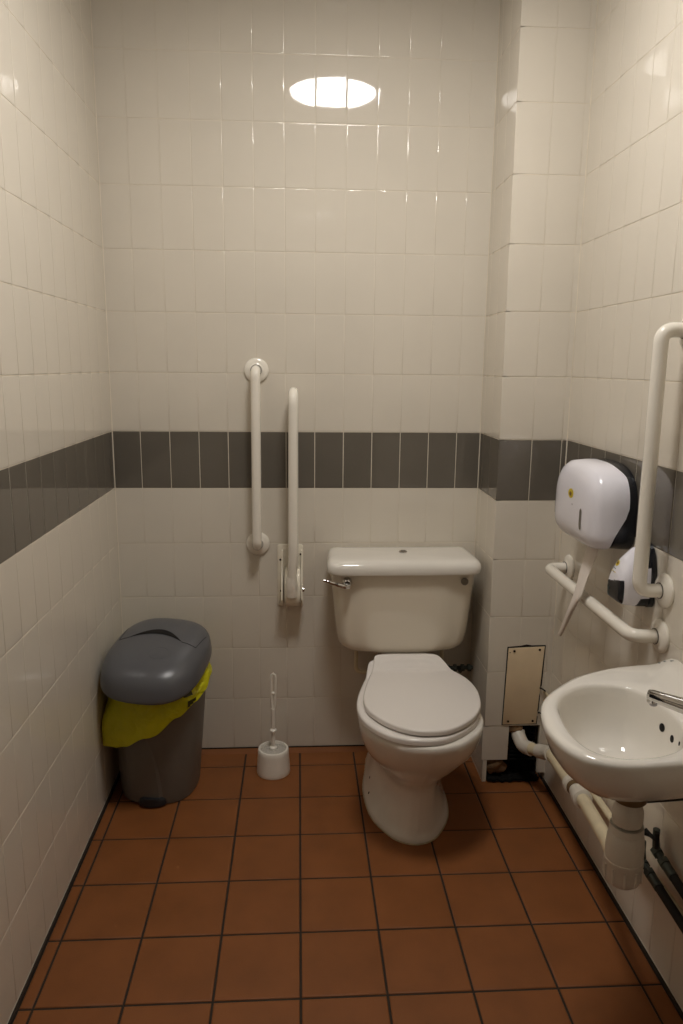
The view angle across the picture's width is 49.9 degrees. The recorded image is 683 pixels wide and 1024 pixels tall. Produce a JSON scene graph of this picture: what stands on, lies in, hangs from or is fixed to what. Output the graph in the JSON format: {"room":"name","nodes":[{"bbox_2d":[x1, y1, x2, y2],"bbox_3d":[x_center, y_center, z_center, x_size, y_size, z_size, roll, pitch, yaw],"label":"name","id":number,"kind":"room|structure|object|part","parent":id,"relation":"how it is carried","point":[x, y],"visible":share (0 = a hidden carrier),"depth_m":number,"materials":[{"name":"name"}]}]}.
{"room":"public restroom","nodes":[
{"label":"public restroom","id":0,"kind":"room"},
{"bbox_2d":[0,0,122,1023],"bbox_3d":[-0.787,-0.154,1.171,0.153,2.910,2.721,0,11,-3],"label":"wall","id":1,"kind":"structure","parent":0,"point":[61,605],"depth_m":1.90,"materials":[{"name":"tile"}]},
{"bbox_2d":[91,0,499,747],"bbox_3d":[-0.041,-0.436,2.623,1.813,2.910,0.150,0,11,-3],"label":"wall","id":2,"kind":"structure","parent":0,"point":[302,188],"depth_m":2.48,"materials":[{"name":"tile"}]},
{"bbox_2d":[244,358,269,554],"bbox_3d":[-0.294,-0.180,2.541,0.086,0.695,0.081,0,11,-3],"label":"grab rail","id":3,"kind":"object","parent":2,"relation":"attached to","point":[256,370],"visible":1,"depth_m":2.51,"materials":[{"name":"white metal"}]},
{"bbox_2d":[277,387,304,605],"bbox_3d":[-0.177,-0.033,2.551,0.098,0.790,0.133,0,11,-3],"label":"support rail","id":4,"kind":"object","parent":2,"relation":"attached to","point":[291,589],"visible":1,"depth_m":2.53,"materials":[{"name":"white metal"}]},
{"bbox_3d":[-0.186,0.229,2.667,0.093,0.230,0.008,0,11,-3],"label":"wall plate","id":5,"kind":"part","parent":4,"relation":"part of","materials":[{"name":"white metal"}]},
{"bbox_2d":[285,577,297,597],"bbox_3d":[-0.177,0.262,2.598,0.048,0.080,0.057,0,11,-3],"label":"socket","id":6,"kind":"object","parent":4,"relation":"attached to","point":[291,583],"depth_m":2.58,"materials":[{"name":"white plastic"}]},
{"bbox_2d":[8,745,682,1023],"bbox_3d":[0.048,1.293,1.156,1.813,0.134,3.710,0,11,-3],"label":"floor","id":7,"kind":"structure","parent":0,"point":[246,897],"depth_m":1.96,"materials":[{"name":"tile"}]},
{"bbox_2d":[100,618,211,807],"bbox_3d":[-0.611,0.680,2.470,0.329,0.568,0.394,3,11,10],"label":"pedal bin","id":8,"kind":"object","parent":7,"relation":"on","point":[155,661],"visible":0.98,"depth_m":2.40,"materials":[{"name":"grey plastic"}]},
{"bbox_3d":[-0.659,0.842,2.414,0.136,0.250,0.033,3,12,13],"label":"panel","id":9,"kind":"part","parent":8,"relation":"part of","materials":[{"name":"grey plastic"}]},
{"bbox_3d":[-0.609,0.479,2.430,0.340,0.157,0.399,0,11,-3],"label":"lid","id":10,"kind":"part","parent":8,"relation":"part of","materials":[{"name":"grey plastic"}]},
{"bbox_2d":[102,662,211,747],"bbox_3d":[-0.610,0.604,2.493,0.345,0.266,0.322,0,11,-3],"label":"liner","id":11,"kind":"object","parent":8,"relation":"in","point":[123,724],"visible":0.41,"depth_m":2.35,"materials":[{"name":"yellow plastic"}]},
{"bbox_2d":[257,673,289,779],"bbox_3d":[-0.244,0.751,2.617,0.120,0.380,0.120,0,11,-3],"label":"toilet brush","id":12,"kind":"object","parent":7,"relation":"on","point":[273,763],"visible":1,"depth_m":2.60,"materials":[{"name":"white plastic"}]},
{"bbox_3d":[-0.244,0.708,2.608,0.028,0.293,0.028,0,11,-3],"label":"handle","id":13,"kind":"part","parent":12,"relation":"part of","materials":[{"name":"white plastic"}]},
{"bbox_2d":[323,546,483,845],"bbox_3d":[0.213,0.581,2.394,0.543,0.809,0.711,0,11,-3],"label":"toilet","id":14,"kind":"object","parent":7,"relation":"on","point":[420,719],"visible":1,"depth_m":2.44,"materials":[{"name":"white ceramic"}]},
{"bbox_3d":[-0.017,0.241,2.443,0.090,0.035,0.018,-1,11,-8],"label":"lever arm","id":15,"kind":"part","parent":14,"relation":"part of","materials":[{"name":"silver metal"}]},
{"bbox_3d":[0.019,0.238,2.464,0.034,0.034,0.024,0,11,-3],"label":"flush lever","id":16,"kind":"part","parent":14,"relation":"part of","materials":[{"name":"silver metal"}]},
{"bbox_2d":[354,650,366,673],"bbox_3d":[0.079,0.526,2.695,0.065,0.152,0.015,0,11,-3],"label":"pipe","id":17,"kind":"object","parent":14,"relation":"attached to","point":[356,668],"visible":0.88,"depth_m":2.69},
{"bbox_3d":[0.211,0.167,2.558,0.527,0.047,0.229,0,11,-3],"label":"cistern lid","id":18,"kind":"part","parent":14,"relation":"part of","materials":[{"name":"white ceramic"}]},
{"bbox_3d":[0.236,0.582,2.295,0.382,0.053,0.500,0,11,-3],"label":"seat","id":19,"kind":"part","parent":14,"relation":"part of","materials":[{"name":"white plastic"}]},
{"bbox_3d":[0.249,0.559,2.298,0.368,0.051,0.488,0,11,-3],"label":"lid","id":20,"kind":"part","parent":14,"relation":"part of","materials":[{"name":"white plastic"}]},
{"bbox_2d":[439,650,472,672],"bbox_3d":[0.424,0.526,2.705,0.127,0.138,0.046,0,11,-3],"label":"valve","id":21,"kind":"object","parent":14,"relation":"attached to","point":[462,667],"visible":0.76,"depth_m":2.72,"materials":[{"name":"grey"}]},
{"bbox_2d":[468,0,597,780],"bbox_3d":[0.613,-0.396,2.465,0.231,2.713,0.255,0,11,-3],"label":"wall","id":22,"kind":"structure","parent":0,"point":[546,51],"depth_m":2.33,"materials":[{"name":"tile"}]},
{"bbox_2d":[486,760,506,773],"bbox_3d":[0.547,0.902,2.606,0.089,0.064,0.025,0,11,-3],"label":"chunk","id":23,"kind":"object","parent":22,"relation":"attached to","point":[493,766],"visible":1,"depth_m":2.60,"materials":[{"name":"brown"}]},
{"bbox_2d":[486,725,538,781],"bbox_3d":[0.604,0.849,2.650,0.185,0.195,0.156,0,11,-3],"label":"hole","id":24,"kind":"object","parent":22,"relation":"in","point":[524,771],"visible":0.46,"depth_m":2.63,"materials":[{"name":"black"}]},
{"bbox_2d":[509,726,522,731],"bbox_3d":[0.610,0.762,2.576,0.053,0.038,0.029,0,11,-3],"label":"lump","id":25,"kind":"object","parent":22,"relation":"attached to","point":[511,728],"visible":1,"depth_m":2.57,"materials":[{"name":"brown"}]},
{"bbox_2d":[507,727,534,762],"bbox_3d":[0.640,0.830,2.614,0.100,0.126,0.037,0,11,-3],"label":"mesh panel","id":26,"kind":"object","parent":22,"relation":"in","point":[525,728],"visible":0.45,"depth_m":2.61,"materials":[{"name":"black"}]},
{"bbox_2d":[501,644,545,724],"bbox_3d":[0.629,0.598,2.533,0.138,0.296,0.007,0,11,-3],"label":"access panel","id":27,"kind":"object","parent":22,"relation":"attached to","point":[524,663],"visible":1,"depth_m":2.53,"materials":[{"name":"beige metal"}]},
{"bbox_2d":[530,0,682,1010],"bbox_3d":[0.873,-0.154,1.253,0.150,2.910,2.751,0,11,-3],"label":"wall","id":28,"kind":"structure","parent":0,"point":[630,286],"depth_m":1.92,"materials":[{"name":"tile"}]},
{"bbox_2d":[511,729,607,851],"bbox_3d":[0.653,0.763,2.077,0.117,0.324,1.026,1,11,0],"label":"pipe","id":29,"kind":"object","parent":28,"relation":"attached to","point":[582,798],"visible":0.75,"depth_m":2.13,"materials":[{"name":"beige plastic"}]},
{"bbox_2d":[555,458,637,549],"bbox_3d":[0.690,-0.031,2.038,0.121,0.228,0.326,0,11,-3],"label":"dispenser","id":30,"kind":"object","parent":28,"relation":"attached to","point":[596,500],"visible":1,"depth_m":1.91,"materials":[{"name":"white plastic"}]},
{"bbox_2d":[558,546,598,635],"bbox_3d":[0.664,0.221,2.048,0.069,0.296,0.111,0,11,-3],"label":"toilet paper","id":31,"kind":"object","parent":30,"relation":"hanging from","point":[590,555],"visible":0.93,"depth_m":2.02,"materials":[{"name":"beige paper"}]},
{"bbox_3d":[0.722,-0.031,2.040,0.057,0.228,0.326,0,11,-3],"label":"plate","id":32,"kind":"part","parent":30,"relation":"part of","materials":[{"name":"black plastic"}]},
{"bbox_2d":[545,555,669,653],"bbox_3d":[0.707,0.238,2.058,0.088,0.085,0.691,0,11,-3],"label":"grab rail","id":33,"kind":"object","parent":28,"relation":"attached to","point":[658,635],"visible":1,"depth_m":1.85,"materials":[{"name":"white metal"}]},
{"bbox_2d":[541,658,682,801],"bbox_3d":[0.584,0.475,1.489,0.401,0.204,0.429,0,11,-3],"label":"basin","id":34,"kind":"object","parent":28,"relation":"attached to","point":[601,727],"visible":0.99,"depth_m":1.51,"materials":[{"name":"white ceramic"}]},
{"bbox_2d":[603,801,646,889],"bbox_3d":[0.592,0.676,1.527,0.081,0.212,0.079,0,11,-3],"label":"trap","id":35,"kind":"object","parent":34,"relation":"attached to","point":[623,858],"visible":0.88,"depth_m":1.50,"materials":[{"name":"beige plastic"}]},
{"bbox_2d":[603,850,643,889],"bbox_3d":[0.591,0.750,1.542,0.081,0.061,0.079,0,11,-3],"label":"cup","id":36,"kind":"object","parent":35,"relation":"on","point":[623,875],"depth_m":1.51,"materials":[{"name":"beige plastic"}]},
{"bbox_2d":[616,801,646,807],"bbox_3d":[0.593,0.582,1.508,0.068,0.020,0.068,0,11,-3],"label":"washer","id":37,"kind":"object","parent":35,"relation":"in","point":[619,804],"depth_m":1.48,"materials":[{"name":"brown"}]},
{"bbox_2d":[646,690,682,713],"bbox_3d":[0.657,0.370,1.369,0.169,0.080,0.049,4,12,17],"label":"tap","id":38,"kind":"object","parent":34,"relation":"on","point":[654,697],"visible":1,"depth_m":1.36,"materials":[{"name":"silver metal"}]},
{"bbox_2d":[607,543,656,606],"bbox_3d":[0.719,0.152,1.822,0.090,0.158,0.092,0,11,-3],"label":"soap dispenser","id":39,"kind":"object","parent":28,"relation":"attached to","point":[620,588],"visible":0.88,"depth_m":1.79,"materials":[{"name":"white plastic"}]},
{"bbox_3d":[0.756,0.152,1.824,0.015,0.158,0.092,0,11,-3],"label":"plate","id":40,"kind":"part","parent":39,"relation":"part of","materials":[{"name":"black plastic"}]},
{"bbox_2d":[590,792,682,915],"bbox_3d":[0.756,0.899,1.634,0.021,0.051,1.400,0,11,-3],"label":"pipe","id":41,"kind":"object","parent":28,"relation":"attached to","point":[598,800],"visible":0.06,"depth_m":2.02,"materials":[{"name":"white plastic"}]},
{"bbox_2d":[632,317,682,607],"bbox_3d":[0.731,-0.109,1.682,0.082,0.685,0.088,0,11,-3],"label":"grab rail","id":42,"kind":"object","parent":28,"relation":"attached to","point":[662,590],"visible":1,"depth_m":1.67,"materials":[{"name":"white metal"}]},
{"bbox_2d":[643,840,682,933],"bbox_3d":[0.732,0.886,1.506,0.039,0.090,0.587,0,11,-3],"label":"pipe","id":43,"kind":"object","parent":28,"relation":"attached to","point":[649,873],"visible":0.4,"depth_m":1.66,"materials":[{"name":"grey metal"}]},
{"bbox_2d":[644,827,682,898],"bbox_3d":[0.754,0.853,1.481,0.039,0.109,0.586,0,11,-3],"label":"pipe","id":44,"kind":"object","parent":28,"relation":"attached to","point":[657,852],"visible":0.98,"depth_m":1.69,"materials":[{"name":"grey"}]},
{"bbox_3d":[0.734,0.766,1.735,0.018,0.039,0.051,-4,12,-20],"label":"valve handle","id":45,"kind":"part","parent":44,"relation":"part of","materials":[{"name":"black metal"}]},
{"bbox_2d":[647,798,682,802],"bbox_3d":[0.696,0.594,1.534,0.162,0.024,0.022,-1,11,-7],"label":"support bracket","id":46,"kind":"object","parent":28,"relation":"attached to","point":[681,799],"visible":0.14,"depth_m":1.53,"materials":[{"name":"black metal"}]}
]}

